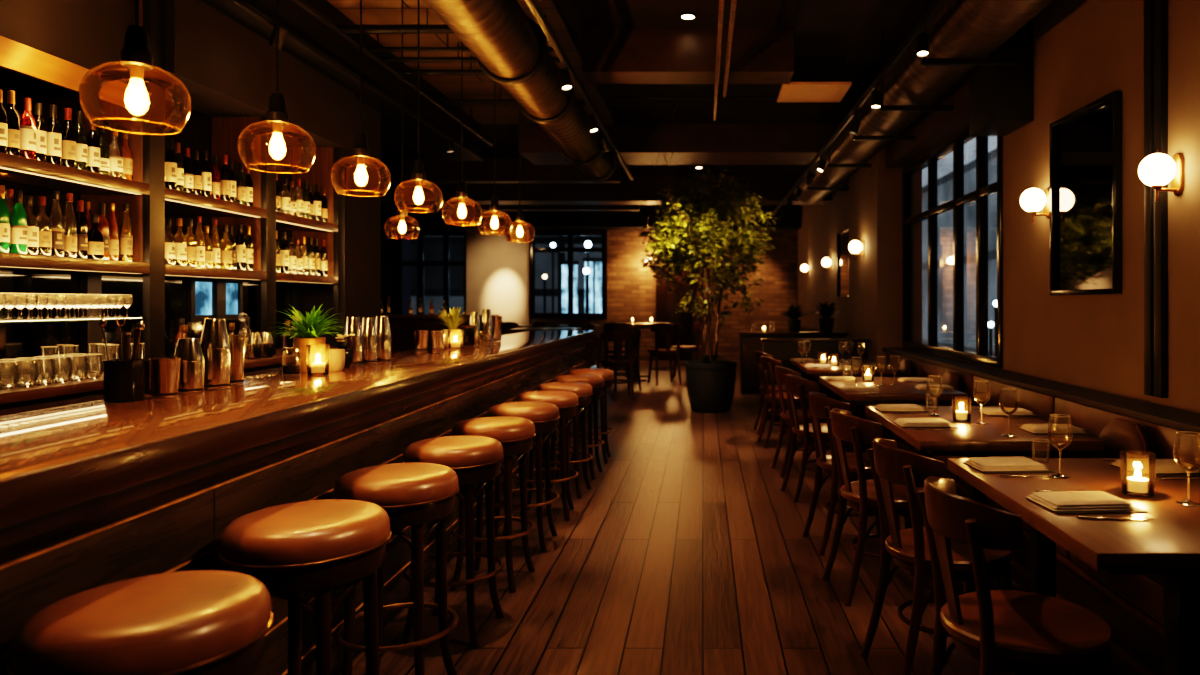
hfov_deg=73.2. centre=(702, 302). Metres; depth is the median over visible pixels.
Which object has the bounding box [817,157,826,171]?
light
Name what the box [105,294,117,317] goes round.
wine glass
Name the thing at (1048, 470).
place mat
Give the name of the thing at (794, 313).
potted plant
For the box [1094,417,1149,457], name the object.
bench cushion
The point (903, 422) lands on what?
folded napkin
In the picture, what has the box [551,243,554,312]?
street lamp
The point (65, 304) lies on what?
wine glass
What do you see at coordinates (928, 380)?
bowl
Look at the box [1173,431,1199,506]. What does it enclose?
wine glass
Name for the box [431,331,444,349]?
tin
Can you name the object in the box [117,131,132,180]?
bottle
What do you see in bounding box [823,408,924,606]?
dining chair
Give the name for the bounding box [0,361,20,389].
glass
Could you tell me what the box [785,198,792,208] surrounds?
light
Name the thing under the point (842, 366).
water tumbler
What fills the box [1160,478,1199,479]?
knife
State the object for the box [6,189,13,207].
bottle
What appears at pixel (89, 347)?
glass
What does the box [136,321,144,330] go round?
bowl
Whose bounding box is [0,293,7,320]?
wine glass
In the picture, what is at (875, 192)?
pillar
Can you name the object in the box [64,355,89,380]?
glass
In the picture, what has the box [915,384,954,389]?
folded napkin
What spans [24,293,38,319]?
wine glass
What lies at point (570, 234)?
window
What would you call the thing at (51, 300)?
wine glass
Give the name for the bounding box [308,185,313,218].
bottle
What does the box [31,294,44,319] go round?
wine glass
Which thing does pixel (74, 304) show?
wine glass
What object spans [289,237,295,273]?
bottle
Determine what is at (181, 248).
bottle
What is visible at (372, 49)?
pipe
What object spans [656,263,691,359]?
door
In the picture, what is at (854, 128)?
light
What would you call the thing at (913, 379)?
folded napkin
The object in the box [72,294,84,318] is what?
wine glass
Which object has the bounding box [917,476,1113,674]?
dining chair
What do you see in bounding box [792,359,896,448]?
dining table
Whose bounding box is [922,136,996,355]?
window glass
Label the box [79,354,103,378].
glass
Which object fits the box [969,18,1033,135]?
ceiling beam
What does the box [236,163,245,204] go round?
bottle
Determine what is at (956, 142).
window
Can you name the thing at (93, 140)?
bottle
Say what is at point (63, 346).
glass
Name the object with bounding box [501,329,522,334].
dining chair
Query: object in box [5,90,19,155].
bottle
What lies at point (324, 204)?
bottle
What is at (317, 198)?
bottle
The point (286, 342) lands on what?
tin
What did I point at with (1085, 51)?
wall
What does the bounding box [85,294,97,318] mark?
wine glass
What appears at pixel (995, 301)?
street lamp
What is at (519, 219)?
pendant lamp
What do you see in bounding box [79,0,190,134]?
pendant lamp
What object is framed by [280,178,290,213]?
bottle
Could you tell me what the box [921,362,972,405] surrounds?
cushion
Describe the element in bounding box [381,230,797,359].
wall
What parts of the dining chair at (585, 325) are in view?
rail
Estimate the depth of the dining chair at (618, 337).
11.22 m
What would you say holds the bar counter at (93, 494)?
on the floor
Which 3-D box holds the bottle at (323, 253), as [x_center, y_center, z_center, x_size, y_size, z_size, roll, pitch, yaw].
[-3.031,-0.355,6.389,0.059,0.299,0.058,0,0,-2]
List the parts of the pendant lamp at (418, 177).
lamp shade, cord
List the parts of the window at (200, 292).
pane, pane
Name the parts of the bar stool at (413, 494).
leg, leg, leg, leg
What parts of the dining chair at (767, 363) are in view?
leg, leg, rail, seat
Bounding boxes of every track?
[228,0,483,160]
[524,0,632,179]
[772,0,947,214]
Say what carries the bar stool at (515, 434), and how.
on the floor
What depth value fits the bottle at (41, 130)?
3.66 m
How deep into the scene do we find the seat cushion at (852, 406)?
7.98 m
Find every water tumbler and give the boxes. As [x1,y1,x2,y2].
[842,366,853,376]
[925,394,937,409]
[1031,439,1049,462]
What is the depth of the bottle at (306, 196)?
6.08 m
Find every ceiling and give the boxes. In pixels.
[327,0,613,123]
[381,0,934,174]
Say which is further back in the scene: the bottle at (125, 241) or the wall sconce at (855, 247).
the wall sconce at (855, 247)
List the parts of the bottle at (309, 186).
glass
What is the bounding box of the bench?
[843,348,1199,674]
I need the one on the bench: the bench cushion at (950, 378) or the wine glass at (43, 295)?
the bench cushion at (950, 378)
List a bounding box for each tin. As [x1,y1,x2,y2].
[145,359,151,395]
[148,357,181,397]
[228,334,245,383]
[280,334,293,355]
[414,330,428,350]
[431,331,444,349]
[491,316,501,340]
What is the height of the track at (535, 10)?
0.035 m
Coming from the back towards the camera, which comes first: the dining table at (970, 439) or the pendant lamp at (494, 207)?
the pendant lamp at (494, 207)
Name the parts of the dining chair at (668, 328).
leg, leg, seat, rail, leg, leg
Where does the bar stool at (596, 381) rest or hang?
on the floor
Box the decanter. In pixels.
[238,313,248,356]
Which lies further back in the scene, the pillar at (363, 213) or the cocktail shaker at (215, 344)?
the pillar at (363, 213)
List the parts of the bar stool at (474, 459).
leg, leg, leg, leg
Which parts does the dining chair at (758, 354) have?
leg, leg, rail, seat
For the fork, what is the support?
on the dining table at (1168, 545)
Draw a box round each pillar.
[303,98,380,345]
[849,145,903,376]
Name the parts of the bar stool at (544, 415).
leg, leg, leg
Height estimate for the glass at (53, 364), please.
0.115 m
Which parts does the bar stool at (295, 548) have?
leg, leg, leg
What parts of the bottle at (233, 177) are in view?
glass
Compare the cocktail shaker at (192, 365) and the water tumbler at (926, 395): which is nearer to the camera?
the cocktail shaker at (192, 365)
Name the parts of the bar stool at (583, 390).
leg, leg, leg, leg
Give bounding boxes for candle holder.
[306,344,329,375]
[448,329,462,348]
[818,352,827,363]
[829,353,838,365]
[862,366,873,380]
[952,397,970,421]
[1120,450,1155,496]
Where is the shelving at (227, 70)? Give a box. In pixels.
[0,0,354,377]
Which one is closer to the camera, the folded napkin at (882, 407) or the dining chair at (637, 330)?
the folded napkin at (882, 407)
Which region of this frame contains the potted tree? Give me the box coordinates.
[622,103,778,412]
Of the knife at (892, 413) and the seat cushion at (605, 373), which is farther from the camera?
the seat cushion at (605, 373)
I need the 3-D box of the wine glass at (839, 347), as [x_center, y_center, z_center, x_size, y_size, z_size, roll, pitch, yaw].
[1.420,0.500,8.150,0.082,0.216,0.082,0,0,35]
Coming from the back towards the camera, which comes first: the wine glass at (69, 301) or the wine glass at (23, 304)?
the wine glass at (69, 301)
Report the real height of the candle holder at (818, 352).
0.120 m
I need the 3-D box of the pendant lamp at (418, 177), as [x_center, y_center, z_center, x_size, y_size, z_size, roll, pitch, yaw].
[-1.500,-1.360,4.220,0.244,1.750,0.244,0,0,39]
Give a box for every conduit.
[713,0,724,120]
[722,0,736,97]
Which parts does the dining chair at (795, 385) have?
leg, leg, rail, seat, leg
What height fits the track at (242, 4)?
0.035 m
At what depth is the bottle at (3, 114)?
3.44 m
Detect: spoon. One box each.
[98,318,108,360]
[116,315,124,360]
[134,321,144,359]
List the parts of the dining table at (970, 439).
leg, leg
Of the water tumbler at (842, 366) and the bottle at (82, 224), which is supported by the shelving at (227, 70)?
the bottle at (82, 224)
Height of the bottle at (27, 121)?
0.295 m
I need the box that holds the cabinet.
[381,314,498,352]
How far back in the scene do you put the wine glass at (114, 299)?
4.14 m
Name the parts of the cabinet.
door, door, door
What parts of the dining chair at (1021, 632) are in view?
leg, rail, leg, seat, leg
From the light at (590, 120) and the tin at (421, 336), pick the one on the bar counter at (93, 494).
the tin at (421, 336)
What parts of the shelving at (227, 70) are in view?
shelf, glass shelf, shelf, post, post, shelf, shelf, post, post, shelf, post, shelf, post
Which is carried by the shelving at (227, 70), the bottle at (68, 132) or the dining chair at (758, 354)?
the bottle at (68, 132)
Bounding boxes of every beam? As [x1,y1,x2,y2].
[202,0,480,160]
[381,175,831,204]
[381,205,800,229]
[406,158,620,182]
[480,205,639,210]
[520,123,840,164]
[582,27,793,83]
[886,74,968,167]
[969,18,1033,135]
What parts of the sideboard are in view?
door, door, door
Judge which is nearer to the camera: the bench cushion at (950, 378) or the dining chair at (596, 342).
the bench cushion at (950, 378)
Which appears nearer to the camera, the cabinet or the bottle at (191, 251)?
the bottle at (191, 251)
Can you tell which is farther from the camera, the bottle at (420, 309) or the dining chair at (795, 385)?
the bottle at (420, 309)
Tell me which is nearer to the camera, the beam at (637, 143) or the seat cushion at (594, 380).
the seat cushion at (594, 380)
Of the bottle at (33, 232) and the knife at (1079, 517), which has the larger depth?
the bottle at (33, 232)
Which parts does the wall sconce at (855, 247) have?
globe, wall plate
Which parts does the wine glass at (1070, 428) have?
stem and foot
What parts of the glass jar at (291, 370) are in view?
lid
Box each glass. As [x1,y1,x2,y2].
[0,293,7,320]
[0,359,21,386]
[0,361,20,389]
[0,363,2,382]
[1,293,14,320]
[3,293,17,320]
[10,359,38,386]
[11,293,24,319]
[14,293,28,320]
[15,357,39,383]
[21,294,34,319]
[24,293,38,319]
[29,358,56,384]
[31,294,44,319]
[34,293,48,319]
[34,356,56,381]
[41,294,53,318]
[41,346,58,378]
[44,293,57,319]
[47,356,73,382]
[48,354,68,379]
[50,294,62,318]
[54,293,66,319]
[56,344,72,374]
[60,294,71,318]
[62,345,78,376]
[63,294,75,318]
[63,353,85,377]
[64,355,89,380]
[68,294,80,318]
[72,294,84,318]
[77,294,88,317]
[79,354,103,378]
[81,294,93,318]
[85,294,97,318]
[88,343,103,372]
[89,294,101,318]
[94,295,105,317]
[96,344,112,373]
[97,294,109,317]
[102,295,112,317]
[103,344,119,359]
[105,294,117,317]
[110,295,120,317]
[113,294,124,317]
[121,294,132,317]
[130,343,144,358]
[798,342,805,362]
[803,341,810,361]
[838,341,845,362]
[846,341,853,361]
[850,357,861,385]
[857,343,864,364]
[876,356,886,385]
[889,356,899,384]
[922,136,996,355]
[927,375,941,415]
[973,380,990,424]
[999,388,1018,436]
[1047,414,1072,478]
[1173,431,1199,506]
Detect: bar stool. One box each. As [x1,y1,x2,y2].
[7,570,272,674]
[218,499,391,674]
[333,462,458,674]
[400,436,503,646]
[450,416,535,592]
[487,402,559,551]
[515,390,578,521]
[536,382,592,498]
[554,374,604,479]
[568,368,613,463]
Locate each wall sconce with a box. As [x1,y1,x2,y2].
[801,264,809,274]
[822,257,832,270]
[849,239,864,258]
[1020,186,1049,222]
[1138,150,1184,201]
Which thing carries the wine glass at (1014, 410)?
on the dining table at (970, 439)
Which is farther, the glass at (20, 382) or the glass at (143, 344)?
the glass at (143, 344)
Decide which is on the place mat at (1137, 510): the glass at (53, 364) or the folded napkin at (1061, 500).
the folded napkin at (1061, 500)
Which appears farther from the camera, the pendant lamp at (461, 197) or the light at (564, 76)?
the light at (564, 76)
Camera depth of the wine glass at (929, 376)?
4.33 m
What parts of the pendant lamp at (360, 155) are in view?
lamp shade, cord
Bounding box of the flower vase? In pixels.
[335,334,354,366]
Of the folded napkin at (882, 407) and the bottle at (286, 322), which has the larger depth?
the bottle at (286, 322)
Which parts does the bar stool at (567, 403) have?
leg, leg, leg, leg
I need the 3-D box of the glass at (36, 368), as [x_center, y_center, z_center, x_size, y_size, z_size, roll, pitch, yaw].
[-2.900,0.300,3.422,0.096,0.115,0.095,0,0,0]
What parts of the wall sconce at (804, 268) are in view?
globe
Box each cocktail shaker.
[173,338,204,392]
[200,319,230,387]
[247,332,261,359]
[260,332,273,357]
[344,317,362,364]
[361,317,377,362]
[375,316,391,361]
[469,312,480,342]
[481,309,491,341]
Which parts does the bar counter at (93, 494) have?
edge moulding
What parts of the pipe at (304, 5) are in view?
hanger rod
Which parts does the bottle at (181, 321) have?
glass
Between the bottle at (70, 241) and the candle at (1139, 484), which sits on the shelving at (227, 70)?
the bottle at (70, 241)
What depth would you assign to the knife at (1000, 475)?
2.80 m
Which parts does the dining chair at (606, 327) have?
rail, seat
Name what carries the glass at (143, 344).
on the countertop at (36, 397)
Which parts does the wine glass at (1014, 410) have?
stem and foot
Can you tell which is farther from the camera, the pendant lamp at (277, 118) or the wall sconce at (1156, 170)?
the wall sconce at (1156, 170)
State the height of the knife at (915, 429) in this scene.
0.005 m
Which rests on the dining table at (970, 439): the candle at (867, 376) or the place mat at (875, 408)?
the place mat at (875, 408)
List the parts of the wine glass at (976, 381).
stem and foot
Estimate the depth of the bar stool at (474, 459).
3.20 m
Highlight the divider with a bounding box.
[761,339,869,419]
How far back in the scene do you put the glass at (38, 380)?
3.65 m
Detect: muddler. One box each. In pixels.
[123,332,130,360]
[132,327,141,359]
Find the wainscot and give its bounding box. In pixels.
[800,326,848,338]
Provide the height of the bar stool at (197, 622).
0.807 m
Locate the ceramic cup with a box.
[329,349,344,371]
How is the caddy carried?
on the bar counter at (93, 494)
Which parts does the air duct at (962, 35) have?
hanger rod, hanger rod, hanger rod, hanger rod, hanger rod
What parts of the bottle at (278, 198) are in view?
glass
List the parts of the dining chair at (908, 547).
leg, rail, leg, seat, leg, leg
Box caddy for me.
[103,358,144,402]
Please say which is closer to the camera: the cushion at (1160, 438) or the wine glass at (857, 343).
the cushion at (1160, 438)
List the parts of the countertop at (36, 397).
door, door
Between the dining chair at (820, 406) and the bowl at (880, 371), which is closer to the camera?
the dining chair at (820, 406)
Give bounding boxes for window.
[187,279,242,321]
[395,231,465,313]
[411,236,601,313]
[529,231,606,317]
[560,261,578,312]
[583,258,601,312]
[902,126,1002,367]
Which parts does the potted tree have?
planter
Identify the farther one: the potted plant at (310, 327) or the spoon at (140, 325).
the potted plant at (310, 327)
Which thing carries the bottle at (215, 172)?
on the shelving at (227, 70)
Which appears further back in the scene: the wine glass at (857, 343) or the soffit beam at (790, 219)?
the soffit beam at (790, 219)
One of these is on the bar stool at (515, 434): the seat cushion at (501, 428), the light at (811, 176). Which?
the seat cushion at (501, 428)
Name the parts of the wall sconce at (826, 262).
globe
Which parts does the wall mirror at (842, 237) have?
frame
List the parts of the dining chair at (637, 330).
leg, seat, rail, leg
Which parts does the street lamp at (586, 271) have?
lamp globe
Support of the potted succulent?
on the bar counter at (93, 494)
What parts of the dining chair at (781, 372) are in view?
leg, leg, rail, seat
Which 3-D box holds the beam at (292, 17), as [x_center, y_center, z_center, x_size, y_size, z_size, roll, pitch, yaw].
[-3.025,-2.000,4.250,0.550,0.480,11.300,0,0,0]
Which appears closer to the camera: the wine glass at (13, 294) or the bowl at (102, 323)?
the bowl at (102, 323)
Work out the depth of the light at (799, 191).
11.54 m
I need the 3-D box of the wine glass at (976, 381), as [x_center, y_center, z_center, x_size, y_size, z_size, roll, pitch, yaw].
[1.405,0.500,4.030,0.082,0.216,0.082,0,0,40]
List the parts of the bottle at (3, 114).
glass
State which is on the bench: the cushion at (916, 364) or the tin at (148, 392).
the cushion at (916, 364)
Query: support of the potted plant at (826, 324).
on the sideboard
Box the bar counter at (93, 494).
[0,330,595,674]
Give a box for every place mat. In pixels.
[875,408,929,411]
[896,423,957,427]
[963,462,1055,473]
[979,411,1040,416]
[1020,428,1093,434]
[1027,498,1147,513]
[1111,465,1199,475]
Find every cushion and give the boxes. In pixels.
[220,499,389,564]
[334,462,458,505]
[403,436,503,467]
[451,416,534,440]
[487,402,558,421]
[515,390,577,406]
[536,382,592,395]
[554,374,603,386]
[568,368,613,378]
[843,399,854,408]
[887,352,921,377]
[895,359,911,376]
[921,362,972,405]
[935,371,959,405]
[972,375,1055,456]
[1054,397,1199,468]
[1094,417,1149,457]
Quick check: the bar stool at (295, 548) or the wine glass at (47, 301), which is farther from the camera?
the wine glass at (47, 301)
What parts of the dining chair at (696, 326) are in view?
leg, seat, leg, rail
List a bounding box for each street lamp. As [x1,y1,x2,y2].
[543,275,546,312]
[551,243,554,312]
[583,268,589,312]
[585,241,590,312]
[988,322,993,355]
[993,300,996,356]
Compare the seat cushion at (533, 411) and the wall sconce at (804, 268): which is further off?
the wall sconce at (804, 268)
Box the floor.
[338,360,1117,674]
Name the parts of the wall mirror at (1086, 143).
frame, frame, frame, frame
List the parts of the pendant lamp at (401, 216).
lamp shade, cord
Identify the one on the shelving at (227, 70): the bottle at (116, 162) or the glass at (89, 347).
the bottle at (116, 162)
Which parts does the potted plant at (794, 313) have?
pot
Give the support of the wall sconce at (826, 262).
attached to the wall at (1085, 51)
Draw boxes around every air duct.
[424,0,614,181]
[794,0,1052,203]
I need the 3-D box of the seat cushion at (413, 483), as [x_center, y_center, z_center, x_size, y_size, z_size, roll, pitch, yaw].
[-1.045,0.614,2.740,0.398,0.082,0.398,0,0,1]
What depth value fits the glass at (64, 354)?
3.73 m
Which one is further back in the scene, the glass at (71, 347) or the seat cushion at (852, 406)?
the seat cushion at (852, 406)
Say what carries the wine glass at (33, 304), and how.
on the shelving at (227, 70)
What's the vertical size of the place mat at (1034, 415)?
0.003 m
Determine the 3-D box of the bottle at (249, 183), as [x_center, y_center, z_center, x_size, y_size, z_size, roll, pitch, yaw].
[-3.036,-0.770,5.338,0.057,0.289,0.057,0,0,-1]
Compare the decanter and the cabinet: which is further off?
the cabinet
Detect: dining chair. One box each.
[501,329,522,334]
[502,322,517,328]
[568,322,593,365]
[585,337,602,367]
[600,331,635,399]
[603,323,635,381]
[607,327,641,391]
[647,323,681,385]
[671,321,704,378]
[753,351,798,434]
[757,356,813,448]
[771,365,829,476]
[781,374,857,501]
[803,392,899,555]
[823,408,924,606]
[860,437,1016,674]
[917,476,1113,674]
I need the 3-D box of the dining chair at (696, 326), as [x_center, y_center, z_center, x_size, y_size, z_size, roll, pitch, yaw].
[-0.272,0.846,14.499,0.607,1.039,0.540,0,0,2]
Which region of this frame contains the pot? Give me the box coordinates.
[443,329,460,346]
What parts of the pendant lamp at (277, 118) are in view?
lamp shade, cord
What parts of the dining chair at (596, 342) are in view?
rail, leg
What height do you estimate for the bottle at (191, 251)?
0.290 m
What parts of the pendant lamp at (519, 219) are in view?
cord, lamp shade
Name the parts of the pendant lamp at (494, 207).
lamp shade, cord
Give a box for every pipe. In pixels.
[291,0,492,146]
[337,9,550,33]
[366,34,561,51]
[379,42,567,62]
[396,56,574,74]
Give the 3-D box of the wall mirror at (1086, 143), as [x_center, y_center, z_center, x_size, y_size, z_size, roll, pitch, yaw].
[2.229,-0.595,4.695,0.040,1.090,0.810,0,0,0]
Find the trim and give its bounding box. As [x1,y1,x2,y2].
[1144,0,1167,397]
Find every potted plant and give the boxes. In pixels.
[267,304,345,372]
[779,303,810,331]
[806,300,842,331]
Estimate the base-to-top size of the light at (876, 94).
0.169 m
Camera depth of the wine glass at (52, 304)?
3.77 m
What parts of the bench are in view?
rail, kick rail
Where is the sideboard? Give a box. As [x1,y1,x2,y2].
[738,332,847,394]
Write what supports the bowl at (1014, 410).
on the wine glass at (1014, 410)
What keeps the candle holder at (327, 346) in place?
on the bar counter at (93, 494)
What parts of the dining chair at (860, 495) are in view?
leg, leg, rail, seat, leg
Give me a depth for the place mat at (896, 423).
3.89 m
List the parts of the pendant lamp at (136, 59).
lamp shade, cord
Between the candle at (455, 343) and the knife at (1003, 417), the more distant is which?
the candle at (455, 343)
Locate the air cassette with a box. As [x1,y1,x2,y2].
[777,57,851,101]
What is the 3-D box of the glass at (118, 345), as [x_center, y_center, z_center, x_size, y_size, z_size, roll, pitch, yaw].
[-2.950,0.283,3.990,0.069,0.150,0.069,0,0,0]
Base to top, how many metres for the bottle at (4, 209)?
0.304 m
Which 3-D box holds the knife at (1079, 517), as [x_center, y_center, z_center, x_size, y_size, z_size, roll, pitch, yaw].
[1.165,0.607,2.254,0.210,0.005,0.017,0,0,5]
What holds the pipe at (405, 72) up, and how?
hanging from the ceiling at (374, 12)
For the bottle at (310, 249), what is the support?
on the shelving at (227, 70)
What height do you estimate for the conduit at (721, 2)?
0.388 m
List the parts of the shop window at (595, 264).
head frame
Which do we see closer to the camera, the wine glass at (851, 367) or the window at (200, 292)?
the window at (200, 292)
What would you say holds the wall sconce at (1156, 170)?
attached to the wall at (1085, 51)
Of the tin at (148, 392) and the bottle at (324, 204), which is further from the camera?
the bottle at (324, 204)
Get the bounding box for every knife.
[892,413,929,413]
[915,429,956,429]
[1000,475,1049,476]
[1003,417,1041,417]
[1052,436,1095,436]
[1077,516,1154,519]
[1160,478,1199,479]
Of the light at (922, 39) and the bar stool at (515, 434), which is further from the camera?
the light at (922, 39)
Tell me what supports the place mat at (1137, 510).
on the dining table at (1168, 545)
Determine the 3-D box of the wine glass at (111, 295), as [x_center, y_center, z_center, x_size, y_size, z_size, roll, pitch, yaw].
[-3.085,0.017,4.146,0.051,0.122,0.051,0,0,0]
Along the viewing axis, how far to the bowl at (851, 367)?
5.82 m
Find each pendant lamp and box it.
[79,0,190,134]
[237,0,315,173]
[331,0,390,196]
[384,0,419,238]
[394,0,442,212]
[441,41,481,225]
[477,81,511,234]
[505,109,534,241]
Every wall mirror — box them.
[837,228,848,297]
[1050,91,1121,294]
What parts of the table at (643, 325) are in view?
leg, leg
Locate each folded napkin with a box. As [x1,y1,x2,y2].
[790,358,813,360]
[805,364,832,367]
[823,376,855,380]
[840,386,878,390]
[864,364,891,367]
[875,404,924,410]
[894,418,952,426]
[898,377,932,381]
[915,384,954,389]
[964,457,1047,470]
[979,408,1033,414]
[1019,424,1085,432]
[1027,491,1134,510]
[1112,459,1199,473]
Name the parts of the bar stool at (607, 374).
leg, leg, leg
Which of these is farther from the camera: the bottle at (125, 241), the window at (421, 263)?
the window at (421, 263)
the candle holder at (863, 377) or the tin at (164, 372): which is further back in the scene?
the candle holder at (863, 377)
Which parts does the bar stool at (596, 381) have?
leg, leg, leg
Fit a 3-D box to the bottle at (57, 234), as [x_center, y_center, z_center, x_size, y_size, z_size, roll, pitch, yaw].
[-3.039,-0.366,3.760,0.057,0.321,0.057,0,0,12]
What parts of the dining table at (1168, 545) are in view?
leg, leg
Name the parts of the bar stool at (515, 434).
leg, leg, leg, leg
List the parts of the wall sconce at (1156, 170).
stem, globe, arm, wall plate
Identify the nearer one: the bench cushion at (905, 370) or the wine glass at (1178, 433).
the wine glass at (1178, 433)
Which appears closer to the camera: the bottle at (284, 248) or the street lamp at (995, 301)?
the bottle at (284, 248)
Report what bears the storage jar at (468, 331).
on the bar counter at (93, 494)
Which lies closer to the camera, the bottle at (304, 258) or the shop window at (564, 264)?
the bottle at (304, 258)
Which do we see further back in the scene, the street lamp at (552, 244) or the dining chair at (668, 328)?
the street lamp at (552, 244)
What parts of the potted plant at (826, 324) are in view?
pot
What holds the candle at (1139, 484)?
in the candle holder at (1123, 456)
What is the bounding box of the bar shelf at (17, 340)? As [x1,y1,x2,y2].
[0,67,291,377]
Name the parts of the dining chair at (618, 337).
leg, seat, rail, leg, leg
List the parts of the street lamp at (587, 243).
lamp globe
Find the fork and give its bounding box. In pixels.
[1035,490,1096,491]
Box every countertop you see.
[0,330,593,479]
[0,346,337,415]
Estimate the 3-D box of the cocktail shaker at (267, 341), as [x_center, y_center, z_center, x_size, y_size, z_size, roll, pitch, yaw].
[-2.860,0.274,5.240,0.088,0.170,0.088,0,0,21]
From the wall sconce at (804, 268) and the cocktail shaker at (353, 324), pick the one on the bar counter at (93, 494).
the cocktail shaker at (353, 324)
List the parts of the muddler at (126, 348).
knob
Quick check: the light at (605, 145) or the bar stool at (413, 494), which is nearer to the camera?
the bar stool at (413, 494)
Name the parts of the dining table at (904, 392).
leg, leg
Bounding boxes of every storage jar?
[461,326,474,345]
[477,331,486,345]
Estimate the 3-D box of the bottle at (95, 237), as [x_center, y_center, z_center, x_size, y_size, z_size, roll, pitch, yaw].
[-3.028,-0.323,3.981,0.075,0.234,0.075,0,0,9]
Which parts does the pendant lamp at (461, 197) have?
lamp shade, cord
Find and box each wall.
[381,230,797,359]
[466,229,528,324]
[798,0,1199,413]
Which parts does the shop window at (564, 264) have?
head frame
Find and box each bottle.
[0,89,7,152]
[0,185,9,252]
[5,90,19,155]
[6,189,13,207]
[10,190,27,253]
[20,97,35,159]
[25,196,38,254]
[32,196,51,255]
[34,102,46,161]
[46,104,61,164]
[49,191,63,256]
[61,108,75,167]
[63,193,76,257]
[73,200,87,258]
[74,110,86,170]
[84,202,90,231]
[87,123,99,172]
[88,214,103,259]
[98,127,109,175]
[98,203,109,259]
[108,203,118,260]
[109,129,122,177]
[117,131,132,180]
[119,203,132,261]
[165,139,176,189]
[165,218,175,264]
[172,218,186,265]
[175,142,183,190]
[175,319,187,348]
[181,325,187,337]
[183,219,196,265]
[184,148,192,192]
[193,150,201,194]
[195,216,204,266]
[200,226,212,267]
[201,150,210,196]
[210,219,219,267]
[211,155,219,198]
[220,155,230,201]
[220,225,231,268]
[226,226,236,268]
[229,161,235,202]
[229,323,234,334]
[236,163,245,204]
[236,224,245,269]
[242,317,252,358]
[245,168,252,205]
[245,226,252,269]
[276,172,280,211]
[276,231,279,271]
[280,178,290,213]
[280,232,288,272]
[283,321,289,333]
[287,181,296,215]
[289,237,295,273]
[293,239,301,273]
[294,178,302,216]
[299,237,307,273]
[301,181,309,218]
[307,238,313,274]
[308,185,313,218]
[313,184,320,220]
[313,239,319,274]
[320,240,327,275]
[321,188,327,221]
[408,300,412,314]
[418,298,422,314]
[429,300,433,314]
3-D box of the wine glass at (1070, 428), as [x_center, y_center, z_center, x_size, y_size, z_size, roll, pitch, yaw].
[1.250,0.500,2.800,0.082,0.216,0.082,0,0,32]
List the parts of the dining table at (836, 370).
leg, leg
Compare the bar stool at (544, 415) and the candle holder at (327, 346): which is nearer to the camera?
the candle holder at (327, 346)
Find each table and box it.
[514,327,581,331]
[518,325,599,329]
[617,322,670,380]
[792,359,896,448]
[819,377,967,452]
[865,406,1104,596]
[947,458,1199,674]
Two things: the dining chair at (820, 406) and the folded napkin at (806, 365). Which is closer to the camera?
the dining chair at (820, 406)
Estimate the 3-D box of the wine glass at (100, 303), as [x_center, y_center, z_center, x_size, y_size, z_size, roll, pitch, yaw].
[-3.010,0.017,3.964,0.051,0.122,0.051,0,0,0]
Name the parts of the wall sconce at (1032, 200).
globe, arm, wall plate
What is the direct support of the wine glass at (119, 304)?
on the shelving at (227, 70)
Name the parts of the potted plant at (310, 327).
pot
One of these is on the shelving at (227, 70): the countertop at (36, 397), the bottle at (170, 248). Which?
the bottle at (170, 248)
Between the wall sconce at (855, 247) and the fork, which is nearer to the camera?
the fork
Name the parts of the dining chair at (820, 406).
leg, leg, rail, seat, leg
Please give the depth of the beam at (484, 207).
16.20 m
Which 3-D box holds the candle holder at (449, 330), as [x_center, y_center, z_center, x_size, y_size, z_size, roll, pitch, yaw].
[-1.670,0.244,5.400,0.100,0.130,0.100,0,0,0]
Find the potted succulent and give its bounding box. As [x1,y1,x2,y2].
[434,307,470,346]
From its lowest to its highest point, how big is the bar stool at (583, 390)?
0.791 m
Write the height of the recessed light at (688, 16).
0.012 m
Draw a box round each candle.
[311,355,324,372]
[451,336,459,346]
[820,356,825,362]
[864,371,871,379]
[956,404,966,418]
[1127,467,1147,492]
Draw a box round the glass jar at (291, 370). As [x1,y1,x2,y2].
[282,347,300,375]
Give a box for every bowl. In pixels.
[98,318,106,327]
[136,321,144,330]
[850,357,861,373]
[876,356,886,372]
[889,356,899,371]
[927,375,941,392]
[973,380,990,404]
[999,388,1018,414]
[1047,414,1072,447]
[1173,431,1199,471]
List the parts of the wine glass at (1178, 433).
stem and foot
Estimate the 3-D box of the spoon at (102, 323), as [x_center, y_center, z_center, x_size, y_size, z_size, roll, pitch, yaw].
[-1.867,0.167,2.502,0.022,0.242,0.038,0,0,37]
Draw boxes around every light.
[269,25,287,48]
[445,140,453,151]
[558,67,571,90]
[586,114,597,132]
[600,137,610,151]
[678,12,697,20]
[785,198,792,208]
[795,186,802,197]
[806,171,814,184]
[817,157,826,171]
[849,115,860,133]
[871,87,880,108]
[916,28,928,56]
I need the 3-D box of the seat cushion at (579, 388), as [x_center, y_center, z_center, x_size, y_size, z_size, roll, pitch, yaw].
[-0.990,0.614,5.720,0.398,0.082,0.398,0,0,5]

